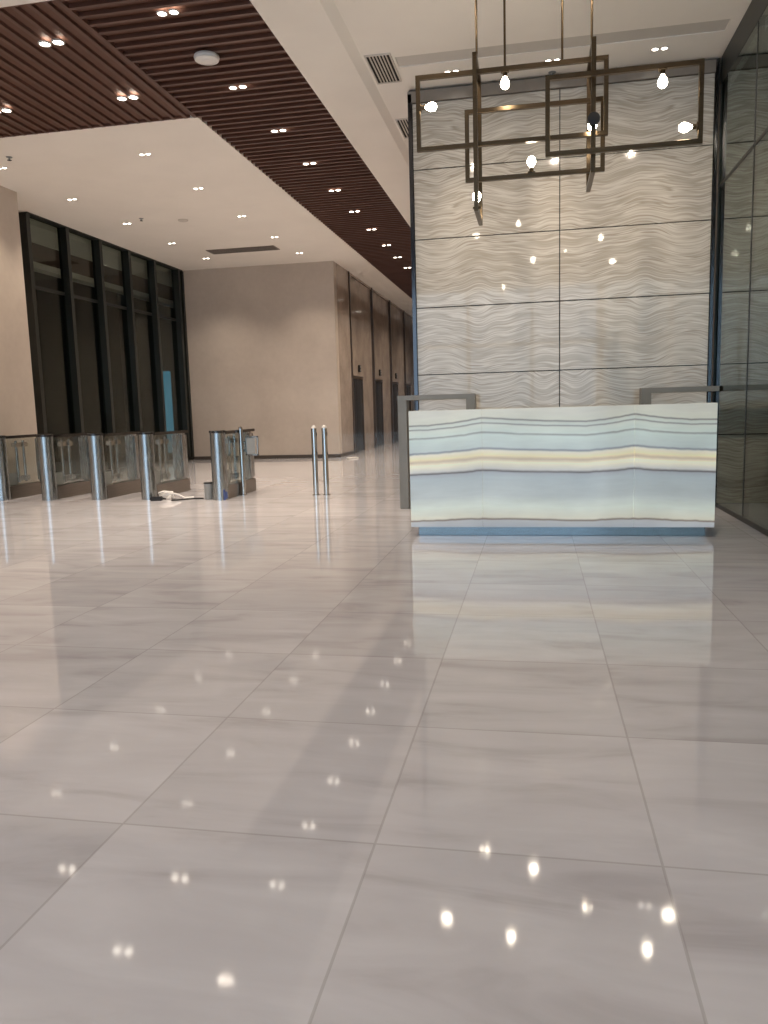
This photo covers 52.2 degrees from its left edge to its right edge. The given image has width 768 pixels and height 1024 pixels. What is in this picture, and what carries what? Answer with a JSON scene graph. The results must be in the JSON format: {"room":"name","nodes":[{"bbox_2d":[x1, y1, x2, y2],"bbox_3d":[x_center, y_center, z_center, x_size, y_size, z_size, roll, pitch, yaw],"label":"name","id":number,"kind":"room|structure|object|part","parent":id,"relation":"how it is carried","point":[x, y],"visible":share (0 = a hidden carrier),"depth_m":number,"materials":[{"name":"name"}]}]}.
{"room":"lobby","nodes":[
{"label":"lobby","id":0,"kind":"room"},
{"bbox_2d":[0,186,39,483],"bbox_3d":[-8.249,-1.644,4.657,0.960,5.000,20.400,0,8,11],"label":"wall","id":1,"kind":"structure","parent":0,"point":[17,401],"depth_m":13.02,"materials":[{"name":"beige paint"}]},
{"bbox_2d":[18,212,193,480],"bbox_3d":[-5.941,-3.456,17.836,0.190,5.000,6.590,0,8,11],"label":"window","id":2,"kind":"structure","parent":1,"relation":"in","point":[67,293],"depth_m":17.08,"materials":[{"name":"black metal"}]},
{"bbox_2d":[30,224,173,307],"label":"window","id":3,"kind":"structure","parent":0,"point":[45,249],"depth_m":19.71,"materials":[{"name":"dark tinted glass"},{"name":"black aluminium"}]},
{"bbox_2d":[34,272,180,474],"bbox_3d":[-7.755,-4.093,18.921,4.600,6.320,13.400,0,8,11],"label":"wall","id":4,"kind":"structure","parent":0,"point":[50,311],"depth_m":24.07,"materials":[{"name":"black glass"}]},
{"bbox_2d":[163,371,173,456],"bbox_3d":[-6.335,-2.878,23.080,0.260,2.500,0.120,0,8,11],"label":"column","id":5,"kind":"structure","parent":4,"relation":"attached to","point":[166,374],"depth_m":23.00,"materials":[{"name":"teal metal"}]},
{"bbox_2d":[183,261,341,456],"bbox_3d":[-3.368,-3.921,20.795,4.420,5.000,0.250,0,8,11],"label":"wall","id":6,"kind":"structure","parent":0,"point":[263,346],"depth_m":20.60,"materials":[{"name":"beige paint"}]},
{"bbox_2d":[194,454,339,459],"bbox_3d":[-3.225,-1.471,20.969,4.220,0.090,0.015,0,8,11],"label":"baseboard","id":7,"kind":"structure","parent":6,"relation":"attached to","point":[318,455],"depth_m":20.89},
{"bbox_2d":[336,263,414,456],"bbox_3d":[0.329,-5.118,29.037,0.350,5.000,18.000,0,8,11],"label":"wall","id":8,"kind":"structure","parent":0,"point":[375,334],"depth_m":24.56,"materials":[{"name":"brown stone"}]},
{"bbox_2d":[353,375,364,451],"bbox_3d":[-0.820,-2.865,22.941,0.120,2.200,1.640,0,8,11],"label":"door","id":9,"kind":"structure","parent":8,"relation":"in","point":[358,381],"depth_m":23.21,"materials":[{"name":"brown metal"}]},
{"bbox_3d":[-0.772,-4.343,23.421,0.320,5.000,2.990,0,8,11],"label":"stone panel","id":10,"kind":"part","parent":8,"relation":"part of","materials":[{"name":"brown stone"}]},
{"bbox_2d":[375,379,383,446],"bbox_3d":[-0.237,-3.281,25.957,0.120,2.200,1.640,0,8,11],"label":"door","id":11,"kind":"structure","parent":8,"relation":"in","point":[378,383],"depth_m":26.20,"materials":[{"name":"brown metal"}]},
{"bbox_3d":[-0.189,-4.759,26.437,0.320,5.000,2.990,0,8,11],"label":"stone panel","id":12,"kind":"part","parent":8,"relation":"part of","materials":[{"name":"brown stone"}]},
{"bbox_2d":[393,382,398,441],"bbox_3d":[0.346,-3.697,28.973,0.120,2.200,1.640,0,8,11],"label":"door","id":13,"kind":"structure","parent":8,"relation":"in","point":[395,384],"depth_m":29.20,"materials":[{"name":"brown metal"}]},
{"bbox_3d":[0.394,-5.175,29.453,0.320,5.000,2.990,0,8,11],"label":"stone panel","id":14,"kind":"part","parent":8,"relation":"part of","materials":[{"name":"brown stone"}]},
{"bbox_2d":[406,384,410,410],"bbox_3d":[0.929,-4.114,31.989,0.120,2.200,1.640,0,8,11],"label":"door","id":15,"kind":"structure","parent":8,"relation":"in","point":[407,385],"depth_m":32.44,"materials":[{"name":"brown metal"}]},
{"bbox_3d":[0.977,-5.591,32.469,0.320,5.000,2.990,0,8,11],"label":"stone panel","id":16,"kind":"part","parent":8,"relation":"part of","materials":[{"name":"stone"}]},
{"bbox_2d":[0,441,767,1023],"bbox_3d":[-1.244,-0.370,13.037,12.600,0.120,51.000,0,8,11],"label":"floor","id":17,"kind":"structure","parent":0,"point":[279,752],"depth_m":2.77,"materials":[{"name":"tile"}]},
{"bbox_2d":[0,433,51,500],"bbox_3d":[-5.835,-0.759,12.694,0.240,1.000,1.390,0,8,11],"label":"turnstile","id":18,"kind":"object","parent":17,"relation":"on","point":[10,489],"visible":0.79,"depth_m":12.45,"materials":[{"name":"glass"}]},
{"bbox_3d":[-5.942,-0.665,12.137,0.224,0.965,0.224,0,8,11],"label":"post","id":19,"kind":"part","parent":18,"relation":"part of","materials":[{"name":"metal"}]},
{"bbox_3d":[-5.828,-1.236,12.735,0.200,0.043,1.180,0,8,11],"label":"rail","id":20,"kind":"part","parent":18,"relation":"part of","materials":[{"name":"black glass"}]},
{"bbox_2d":[36,432,95,500],"bbox_3d":[-5.039,-0.761,12.540,0.240,1.000,1.390,0,8,11],"label":"turnstile","id":21,"kind":"object","parent":17,"relation":"on","point":[53,487],"visible":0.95,"depth_m":12.25,"materials":[{"name":"metal"}]},
{"bbox_3d":[-5.147,-0.667,11.983,0.224,0.965,0.224,0,8,11],"label":"post","id":22,"kind":"part","parent":21,"relation":"part of","materials":[{"name":"metal"}]},
{"bbox_3d":[-5.033,-1.238,12.581,0.200,0.043,1.180,0,8,11],"label":"rail","id":23,"kind":"part","parent":21,"relation":"part of","materials":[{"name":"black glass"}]},
{"bbox_2d":[86,431,141,499],"bbox_3d":[-4.220,-0.764,12.381,0.240,1.000,1.390,0,8,11],"label":"turnstile","id":24,"kind":"object","parent":17,"relation":"on","point":[102,487],"visible":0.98,"depth_m":12.16,"materials":[{"name":"metal"}]},
{"bbox_3d":[-4.327,-0.669,11.824,0.224,0.965,0.224,0,8,11],"label":"post","id":25,"kind":"part","parent":24,"relation":"part of","materials":[{"name":"metal"}]},
{"bbox_3d":[-4.213,-1.240,12.422,0.200,0.043,1.180,0,8,11],"label":"rail","id":26,"kind":"part","parent":24,"relation":"part of","materials":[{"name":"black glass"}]},
{"bbox_2d":[150,496,165,500],"bbox_3d":[-3.311,-0.197,11.491,0.231,0.060,0.090,-1,8,2],"label":"plug","id":27,"kind":"object","parent":17,"relation":"on","point":[153,498],"visible":1,"depth_m":11.46,"materials":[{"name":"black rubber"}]},
{"bbox_2d":[137,430,190,499],"bbox_3d":[-3.415,-0.766,12.225,0.240,1.000,1.390,0,8,11],"label":"turnstile","id":28,"kind":"object","parent":17,"relation":"on","point":[151,484],"visible":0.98,"depth_m":12.04,"materials":[{"name":"metal"}]},
{"bbox_3d":[-3.522,-0.671,11.668,0.224,0.965,0.224,0,8,11],"label":"post","id":29,"kind":"part","parent":28,"relation":"part of","materials":[{"name":"metal"}]},
{"bbox_3d":[-3.408,-1.242,12.266,0.200,0.043,1.180,0,8,11],"label":"rail","id":30,"kind":"part","parent":28,"relation":"part of","materials":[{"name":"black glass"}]},
{"bbox_2d":[158,490,193,499],"bbox_3d":[-3.102,-0.252,11.645,0.530,0.125,0.212,0,8,11],"label":"cable coil","id":31,"kind":"object","parent":17,"relation":"on","point":[164,494],"visible":0.87,"depth_m":11.62,"materials":[{"name":"white plastic"}]},
{"bbox_2d":[171,497,203,500],"bbox_3d":[-2.874,-0.190,11.469,0.464,0.024,0.071,-4,8,-15],"label":"power cable","id":32,"kind":"object","parent":17,"relation":"on","point":[199,497],"visible":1,"depth_m":11.45,"materials":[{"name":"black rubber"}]},
{"bbox_2d":[204,482,212,499],"bbox_3d":[-2.566,-0.312,11.471,0.138,0.250,0.138,0,8,11],"label":"cable box","id":33,"kind":"object","parent":17,"relation":"on","point":[208,489],"visible":0.89,"depth_m":11.42,"materials":[{"name":"grey plastic"}]},
{"bbox_2d":[209,426,258,500],"bbox_3d":[-2.137,-0.773,11.854,0.520,1.040,1.390,0,8,11],"label":"turnstile","id":34,"kind":"object","parent":17,"relation":"on","point":[223,488],"visible":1,"depth_m":11.70,"materials":[{"name":"metal"}]},
{"bbox_3d":[-2.381,-0.658,11.326,0.224,0.965,0.224,0,8,11],"label":"post","id":35,"kind":"part","parent":34,"relation":"part of","materials":[{"name":"metal"}]},
{"bbox_3d":[-2.267,-1.229,11.924,0.200,0.043,1.180,0,8,11],"label":"rail","id":36,"kind":"part","parent":34,"relation":"part of","materials":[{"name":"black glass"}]},
{"bbox_3d":[-2.148,-0.772,11.851,0.110,1.040,0.110,0,8,11],"label":"gate post","id":37,"kind":"part","parent":34,"relation":"part of","materials":[{"name":"silver metal"}]},
{"bbox_3d":[-2.002,-0.996,11.792,0.130,0.250,0.008,0,8,11],"label":"flap plate","id":38,"kind":"part","parent":34,"relation":"part of","materials":[{"name":"grey plastic"}]},
{"bbox_2d":[311,425,319,494],"bbox_3d":[-1.020,-0.763,11.573,0.124,1.030,0.124,0,8,11],"label":"barrier post","id":39,"kind":"object","parent":17,"relation":"on","point":[313,428],"visible":1,"depth_m":11.54,"materials":[{"name":"silver metal"}]},
{"bbox_2d":[321,425,330,494],"bbox_3d":[-0.863,-0.763,11.542,0.124,1.030,0.124,0,8,11],"label":"barrier post","id":40,"kind":"object","parent":17,"relation":"on","point":[324,428],"visible":1,"depth_m":11.51,"materials":[{"name":"silver metal"}]},
{"bbox_2d":[397,393,475,508],"bbox_3d":[0.666,-0.742,9.667,0.945,1.395,0.200,0,8,11],"label":"portal","id":41,"kind":"object","parent":17,"relation":"on","point":[403,401],"visible":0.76,"depth_m":9.62,"materials":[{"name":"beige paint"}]},
{"bbox_3d":[0.257,-0.711,9.750,0.110,1.335,0.200,0,8,11],"label":"leg","id":42,"kind":"part","parent":41,"relation":"part of","materials":[{"name":"beige paint"}]},
{"bbox_3d":[1.077,-0.714,9.591,0.110,1.335,0.200,0,8,11],"label":"leg","id":43,"kind":"part","parent":41,"relation":"part of","materials":[{"name":"beige paint"}]},
{"bbox_2d":[408,403,717,535],"bbox_3d":[1.700,-0.425,7.732,2.800,1.215,0.800,0,8,11],"label":"reception desk","id":44,"kind":"object","parent":17,"relation":"on","point":[615,470],"visible":1,"depth_m":7.33,"materials":[{"name":"onyx"},{"name":"polished steel"}]},
{"bbox_3d":[0.597,-0.414,7.557,0.698,1.127,0.040,0,8,11],"label":"panel","id":45,"kind":"part","parent":44,"relation":"part of","materials":[{"name":"stone"}]},
{"bbox_3d":[1.623,-0.417,7.358,1.388,1.127,0.040,0,8,11],"label":"panel","id":46,"kind":"part","parent":44,"relation":"part of","materials":[{"name":"stone"}]},
{"bbox_3d":[2.654,-0.420,7.158,0.708,1.127,0.040,0,8,11],"label":"panel","id":47,"kind":"part","parent":44,"relation":"part of","materials":[{"name":"stone"}]},
{"bbox_2d":[639,386,718,404],"bbox_3d":[3.420,-0.750,9.133,0.845,1.395,0.200,0,8,11],"label":"portal","id":48,"kind":"object","parent":17,"relation":"on","point":[645,393],"visible":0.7,"depth_m":8.98,"materials":[{"name":"beige paint"}]},
{"bbox_3d":[3.060,-0.719,9.207,0.110,1.335,0.200,0,8,11],"label":"leg","id":49,"kind":"part","parent":48,"relation":"part of","materials":[{"name":"beige paint"}]},
{"bbox_2d":[0,0,767,316],"bbox_3d":[-0.793,-5.946,15.161,12.030,0.353,45.200,0,8,11],"label":"ceiling","id":50,"kind":"structure","parent":0,"point":[305,71],"depth_m":9.51,"materials":[{"name":"paint"}]},
{"bbox_2d":[0,108,11,113],"bbox_3d":[-4.693,-4.914,9.603,0.281,0.013,0.133,0,8,11],"label":"recessed light","id":51,"kind":"object","parent":50,"relation":"in","point":[6,110],"visible":1,"depth_m":9.59,"materials":[{"name":"glass"}]},
{"bbox_3d":[-6.950,-3.855,0.693,5.430,0.350,14.170,0,8,11],"label":"plaster panel","id":52,"kind":"part","parent":50,"relation":"part of","materials":[{"name":"white paint"}]},
{"bbox_2d":[38,39,64,47],"bbox_3d":[-3.352,-4.727,7.900,0.281,0.013,0.133,0,8,11],"label":"recessed light","id":53,"kind":"object","parent":50,"relation":"in","point":[59,42],"visible":1,"depth_m":7.89,"materials":[{"name":"glass"}]},
{"bbox_3d":[-5.165,-4.852,9.034,4.830,0.034,3.000,0,8,11],"label":"slat panel","id":54,"kind":"part","parent":50,"relation":"part of","materials":[{"name":"brown wood"}]},
{"bbox_2d":[116,94,138,100],"bbox_3d":[-3.048,-4.923,9.314,0.281,0.013,0.133,0,8,11],"label":"recessed light","id":55,"kind":"object","parent":50,"relation":"in","point":[131,96],"visible":1,"depth_m":9.30,"materials":[{"name":"glass"}]},
{"bbox_2d":[156,9,179,16],"bbox_3d":[-2.033,-4.696,7.371,0.225,0.011,0.106,0,8,11],"label":"recessed light","id":56,"kind":"object","parent":50,"relation":"in","point":[161,13],"visible":1,"depth_m":7.36,"materials":[{"name":"glass"}]},
{"bbox_3d":[-4.092,-5.896,15.482,5.430,0.350,10.230,0,8,11],"label":"plaster panel","id":57,"kind":"part","parent":50,"relation":"part of","materials":[{"name":"white paint"}]},
{"bbox_2d":[194,50,219,65],"bbox_3d":[-1.878,-4.799,8.304,0.270,0.063,0.270,0,8,11],"label":"ceiling detector","id":58,"kind":"object","parent":50,"relation":"attached to","point":[208,58],"visible":1,"depth_m":8.24,"materials":[{"name":"white plastic"}]},
{"bbox_2d":[228,84,246,89],"bbox_3d":[-1.698,-4.935,9.103,0.225,0.011,0.106,0,8,11],"label":"recessed light","id":59,"kind":"object","parent":50,"relation":"in","point":[241,86],"visible":1,"depth_m":9.10,"materials":[{"name":"glass"}]},
{"bbox_2d":[206,245,279,253],"bbox_3d":[-3.283,-6.101,18.242,1.650,0.014,0.460,0,8,11],"label":"ceiling vent","id":60,"kind":"object","parent":50,"relation":"in","point":[272,247],"visible":1,"depth_m":18.22,"materials":[{"name":"grey metal"}]},
{"bbox_2d":[271,129,286,132],"bbox_3d":[-1.418,-5.135,10.553,0.225,0.011,0.106,0,8,11],"label":"recessed light","id":61,"kind":"object","parent":50,"relation":"in","point":[273,130],"visible":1,"depth_m":10.54,"materials":[{"name":"glass"}]},
{"bbox_2d":[302,162,316,164],"bbox_3d":[-1.140,-5.334,11.993,0.225,0.011,0.106,0,8,11],"label":"recessed light","id":62,"kind":"object","parent":50,"relation":"in","point":[305,163],"visible":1,"depth_m":11.98,"materials":[{"name":"glass"}]},
{"bbox_3d":[0.567,-7.783,28.726,1.310,0.350,17.800,0,8,11],"label":"plaster panel","id":63,"kind":"part","parent":50,"relation":"part of","materials":[{"name":"beige paint"}]},
{"bbox_2d":[364,53,401,84],"bbox_3d":[-0.006,-5.000,8.849,0.290,0.014,0.760,0,8,11],"label":"ceiling vent","id":64,"kind":"object","parent":50,"relation":"in","point":[382,66],"visible":1,"depth_m":8.83,"materials":[{"name":"metal"}]},
{"bbox_2d":[395,118,407,138],"bbox_3d":[0.360,-5.261,10.742,0.290,0.014,0.750,0,8,11],"label":"ceiling vent","id":65,"kind":"object","parent":50,"relation":"in","point":[402,123],"visible":0.43,"depth_m":10.64,"materials":[{"name":"metal"}]},
{"bbox_3d":[3.040,-5.983,14.415,4.220,0.300,45.200,0,8,11],"label":"plaster panel","id":66,"kind":"part","parent":50,"relation":"part of","materials":[{"name":"white paint"}]},
{"bbox_2d":[415,0,704,225],"bbox_3d":[1.436,-3.693,6.717,2.335,2.125,0.798,0,8,11],"label":"chandelier","id":67,"kind":"object","parent":50,"relation":"hanging from","point":[593,117],"visible":1,"depth_m":6.69,"materials":[{"name":"brown metal"}]},
{"bbox_3d":[0.414,-3.557,6.881,0.100,0.075,0.076,0,8,11],"label":"bulb","id":68,"kind":"part","parent":67,"relation":"part of","materials":[{"name":"white glass"}]},
{"bbox_3d":[0.806,-4.344,6.851,0.020,0.835,0.020,0,8,11],"label":"rod","id":69,"kind":"part","parent":67,"relation":"part of","materials":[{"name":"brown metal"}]},
{"bbox_3d":[0.837,-3.295,7.000,0.038,1.295,0.580,0,8,11],"label":"frame","id":70,"kind":"part","parent":67,"relation":"part of","materials":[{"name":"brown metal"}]},
{"bbox_3d":[1.024,-4.277,6.663,0.020,0.930,0.020,0,8,11],"label":"rod","id":71,"kind":"part","parent":67,"relation":"part of","materials":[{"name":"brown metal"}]},
{"bbox_3d":[1.041,-3.690,6.741,0.076,0.100,0.075,0,8,11],"label":"bulb","id":72,"kind":"part","parent":67,"relation":"part of","materials":[{"name":"white glass"}]},
{"bbox_3d":[1.088,-3.507,6.757,1.635,0.635,0.038,0,8,11],"label":"frame","id":73,"kind":"part","parent":67,"relation":"part of","materials":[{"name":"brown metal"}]},
{"bbox_3d":[1.321,-3.135,7.021,0.076,0.100,0.075,0,8,11],"label":"bulb","id":74,"kind":"part","parent":67,"relation":"part of","materials":[{"name":"white glass"}]},
{"bbox_3d":[1.338,-3.313,6.993,1.225,0.625,0.038,0,8,11],"label":"frame","id":75,"kind":"part","parent":67,"relation":"part of","materials":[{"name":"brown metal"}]},
{"bbox_3d":[1.495,-4.279,6.572,0.020,0.930,0.020,0,8,11],"label":"rod","id":76,"kind":"part","parent":67,"relation":"part of","materials":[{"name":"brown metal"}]},
{"bbox_3d":[1.780,-3.383,6.738,0.038,1.055,0.630,0,8,11],"label":"frame","id":77,"kind":"part","parent":67,"relation":"part of","materials":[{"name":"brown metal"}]},
{"bbox_3d":[1.744,-4.321,6.570,0.020,0.860,0.020,0,8,11],"label":"rod","id":78,"kind":"part","parent":67,"relation":"part of","materials":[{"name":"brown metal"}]},
{"bbox_3d":[1.716,-3.219,6.409,0.100,0.100,0.040,0,8,11],"label":"socket plate","id":79,"kind":"part","parent":67,"relation":"part of","materials":[{"name":"black metal"}]},
{"bbox_3d":[1.924,-3.243,6.314,1.225,0.630,0.038,0,8,11],"label":"frame","id":80,"kind":"part","parent":67,"relation":"part of","materials":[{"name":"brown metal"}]},
{"bbox_3d":[2.216,-3.424,6.232,0.076,0.100,0.075,0,8,11],"label":"bulb","id":81,"kind":"part","parent":67,"relation":"part of","materials":[{"name":"white glass"}]},
{"bbox_3d":[2.400,-3.066,6.246,0.100,0.075,0.076,0,8,11],"label":"bulb","id":82,"kind":"part","parent":67,"relation":"part of","materials":[{"name":"white glass"}]},
{"bbox_2d":[395,19,729,65],"bbox_3d":[1.836,-5.052,8.368,3.450,0.088,0.270,0,8,11],"label":"ceiling vent","id":83,"kind":"object","parent":50,"relation":"in","point":[713,26],"depth_m":8.37,"materials":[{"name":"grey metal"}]},
{"bbox_2d":[651,46,668,50],"bbox_3d":[3.005,-5.047,8.538,0.184,0.009,0.087,0,8,11],"label":"recessed light","id":84,"kind":"object","parent":50,"relation":"in","point":[663,47],"visible":1,"depth_m":8.53,"materials":[{"name":"glass"}]},
{"bbox_2d":[407,58,719,410],"bbox_3d":[2.119,-2.612,9.544,3.555,5.050,0.230,0,8,11],"label":"wall","id":85,"kind":"structure","parent":0,"point":[564,294],"depth_m":9.38,"materials":[{"name":"stone"}]},
{"bbox_3d":[0.389,-2.572,9.843,0.045,4.990,0.150,0,8,11],"label":"edge trim","id":86,"kind":"part","parent":85,"relation":"part of","materials":[{"name":"metal"}]},
{"bbox_3d":[1.208,-4.561,9.379,1.738,0.759,0.030,0,8,11],"label":"onyx panel","id":87,"kind":"part","parent":85,"relation":"part of","materials":[{"name":"grey stone"}]},
{"bbox_3d":[1.231,-3.772,9.484,1.738,0.811,0.030,0,8,11],"label":"onyx panel","id":88,"kind":"part","parent":85,"relation":"part of","materials":[{"name":"grey stone"}]},
{"bbox_3d":[1.254,-2.956,9.592,1.738,0.811,0.030,0,8,11],"label":"onyx panel","id":89,"kind":"part","parent":85,"relation":"part of","materials":[{"name":"beige stone"}]},
{"bbox_3d":[1.277,-2.140,9.700,1.738,0.811,0.030,0,8,11],"label":"onyx panel","id":90,"kind":"part","parent":85,"relation":"part of","materials":[{"name":"grey stone"}]},
{"bbox_3d":[1.300,-1.324,9.808,1.738,0.813,0.030,0,8,11],"label":"onyx panel","id":91,"kind":"part","parent":85,"relation":"part of","materials":[{"name":"grey stone"}]},
{"bbox_3d":[2.010,-5.008,9.147,3.505,0.130,0.060,0,8,11],"label":"trim","id":92,"kind":"part","parent":85,"relation":"part of","materials":[{"name":"grey metal"}]},
{"bbox_3d":[2.999,-1.329,9.479,1.698,0.813,0.030,0,8,11],"label":"onyx panel","id":93,"kind":"part","parent":85,"relation":"part of","materials":[{"name":"grey stone"}]},
{"bbox_3d":[2.975,-2.145,9.371,1.698,0.811,0.030,0,8,11],"label":"onyx panel","id":94,"kind":"part","parent":85,"relation":"part of","materials":[{"name":"grey stone"}]},
{"bbox_3d":[2.952,-2.961,9.263,1.698,0.811,0.030,0,8,11],"label":"onyx panel","id":95,"kind":"part","parent":85,"relation":"part of","materials":[{"name":"beige stone"}]},
{"bbox_3d":[2.929,-3.776,9.155,1.698,0.811,0.030,0,8,11],"label":"onyx panel","id":96,"kind":"part","parent":85,"relation":"part of","materials":[{"name":"grey stone"}]},
{"bbox_3d":[2.907,-4.566,9.050,1.698,0.759,0.030,0,8,11],"label":"onyx panel","id":97,"kind":"part","parent":85,"relation":"part of","materials":[{"name":"grey stone"}]},
{"bbox_3d":[3.825,-2.581,9.177,0.035,4.990,0.150,0,8,11],"label":"edge trim","id":98,"kind":"part","parent":85,"relation":"part of","materials":[{"name":"metal"}]},
{"bbox_2d":[711,64,726,499],"bbox_3d":[4.821,-4.497,23.192,3.670,5.050,27.850,0,8,11],"label":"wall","id":99,"kind":"structure","parent":0,"point":[720,64],"depth_m":9.23,"materials":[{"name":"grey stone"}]},
{"bbox_2d":[716,27,767,507],"bbox_3d":[4.459,-1.998,1.252,4.110,6.120,19.250,0,8,11],"label":"wall","id":100,"kind":"structure","parent":0,"point":[740,110],"depth_m":10.71,"materials":[{"name":"grey glass"}]},
{"bbox_2d":[712,0,767,535],"bbox_3d":[2.291,-1.466,0.866,0.062,5.050,16.970,0,8,11],"label":"window","id":101,"kind":"structure","parent":100,"relation":"in","point":[752,23],"depth_m":7.83,"materials":[{"name":"black metal"}]}
]}

